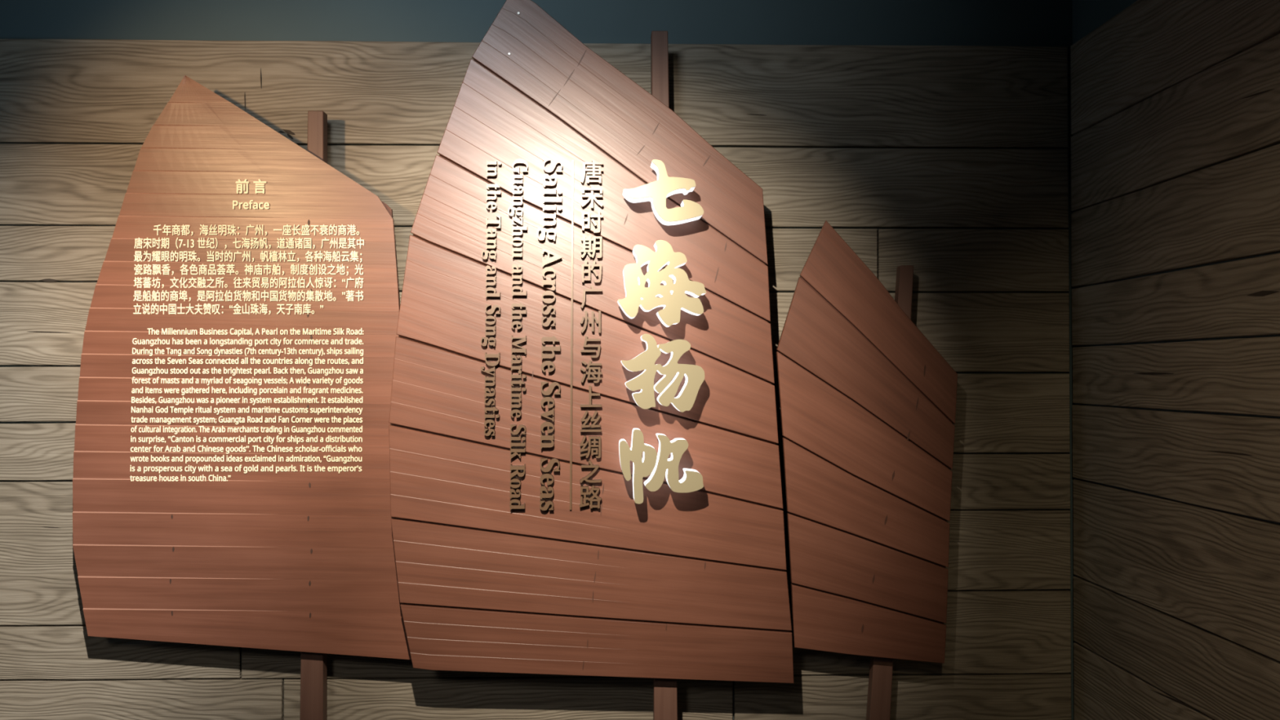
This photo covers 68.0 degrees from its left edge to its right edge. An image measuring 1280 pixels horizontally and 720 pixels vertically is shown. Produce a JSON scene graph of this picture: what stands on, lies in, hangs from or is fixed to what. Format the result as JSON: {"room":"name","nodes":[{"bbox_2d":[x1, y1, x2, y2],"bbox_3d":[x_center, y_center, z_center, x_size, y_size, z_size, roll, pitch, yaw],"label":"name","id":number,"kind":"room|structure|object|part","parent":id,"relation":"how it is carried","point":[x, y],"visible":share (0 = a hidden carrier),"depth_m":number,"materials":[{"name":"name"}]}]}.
{"room":"museum","nodes":[
{"label":"museum","id":0,"kind":"room"},
{"bbox_2d":[0,0,1075,719],"bbox_3d":[-0.894,0.039,3.056,5.141,3.100,0.152,0,-1,-1],"label":"wall","id":1,"kind":"structure","parent":0,"point":[932,136],"depth_m":3.01,"materials":[{"name":"brown wood"}]},
{"bbox_2d":[72,75,411,719],"bbox_3d":[-1.181,0.320,2.899,1.012,2.343,0.142,0,-1,-1],"label":"panel","id":2,"kind":"object","parent":1,"relation":"attached to","point":[231,480],"visible":1,"depth_m":2.83,"materials":[{"name":"red wood"}]},
{"bbox_2d":[388,0,793,719],"bbox_3d":[-0.139,0.194,2.836,1.190,2.561,0.298,0,-1,-1],"label":"panel","id":3,"kind":"object","parent":1,"relation":"attached to","point":[584,466],"visible":1,"depth_m":2.79,"materials":[{"name":"red wood"}]},
{"bbox_3d":[-0.148,0.204,2.800,1.230,0.249,0.017,14,-1,-3],"label":"panel","id":4,"kind":"part","parent":3,"relation":"part of","materials":[{"name":"red wood"}]},
{"bbox_3d":[-0.153,0.429,2.797,1.228,0.261,0.017,10,-1,-3],"label":"panel","id":5,"kind":"part","parent":3,"relation":"part of","materials":[{"name":"red wood"}]},
{"bbox_3d":[-0.141,-0.029,2.803,1.228,0.288,0.017,19,-2,-3],"label":"panel","id":6,"kind":"part","parent":3,"relation":"part of","materials":[{"name":"red wood"}]},
{"bbox_3d":[-0.139,0.650,2.795,1.208,0.238,0.017,7,-1,-3],"label":"panel","id":7,"kind":"part","parent":3,"relation":"part of","materials":[{"name":"red wood"}]},
{"bbox_3d":[-0.107,-0.247,2.808,1.187,0.240,0.017,25,-2,-2],"label":"panel","id":8,"kind":"part","parent":3,"relation":"part of","materials":[{"name":"red wood"}]},
{"bbox_3d":[-0.121,0.846,2.793,1.170,0.184,0.017,4,-1,-3],"label":"panel","id":9,"kind":"part","parent":3,"relation":"part of","materials":[{"name":"red wood"}]},
{"bbox_3d":[-0.074,-0.468,2.812,1.156,0.289,0.017,31,-2,-2],"label":"panel","id":10,"kind":"part","parent":3,"relation":"part of","materials":[{"name":"red wood"}]},
{"bbox_3d":[-0.002,-0.681,2.819,1.087,0.241,0.016,36,-2,-2],"label":"panel","id":11,"kind":"part","parent":3,"relation":"part of","materials":[{"name":"red wood"}]},
{"bbox_2d":[776,220,957,719],"bbox_3d":[0.689,0.544,2.937,0.551,1.935,0.138,0,-1,-1],"label":"panel","id":12,"kind":"object","parent":1,"relation":"attached to","point":[868,402],"visible":1,"depth_m":2.87,"materials":[{"name":"red wood"}]},
{"bbox_3d":[0.667,0.248,2.880,0.715,0.208,0.016,31,-1,-1],"label":"panel","id":13,"kind":"part","parent":12,"relation":"part of","materials":[{"name":"red wood"}]},
{"bbox_3d":[0.699,0.061,2.883,0.729,0.214,0.016,39,-1,0],"label":"panel","id":14,"kind":"part","parent":12,"relation":"part of","materials":[{"name":"red wood"}]},
{"bbox_3d":[0.676,0.449,2.877,0.617,0.200,0.016,23,-1,-1],"label":"panel","id":15,"kind":"part","parent":12,"relation":"part of","materials":[{"name":"red wood"}]},
{"bbox_3d":[0.684,0.640,2.875,0.558,0.196,0.016,17,-1,-1],"label":"panel","id":16,"kind":"part","parent":12,"relation":"part of","materials":[{"name":"red wood"}]},
{"bbox_3d":[0.687,0.816,2.873,0.499,0.184,0.016,11,-1,-1],"label":"panel","id":17,"kind":"part","parent":12,"relation":"part of","materials":[{"name":"red wood"}]},
{"bbox_3d":[0.750,-0.104,2.886,0.172,0.719,0.016,-43,0,-1],"label":"panel","id":18,"kind":"part","parent":12,"relation":"part of","materials":[{"name":"red wood"}]},
{"bbox_2d":[1070,0,1279,719],"bbox_3d":[1.549,0.012,0.960,0.152,3.100,4.250,0,-1,-3],"label":"wall","id":19,"kind":"structure","parent":0,"point":[1175,104],"depth_m":2.48,"materials":[{"name":"brown wood"}]}
]}

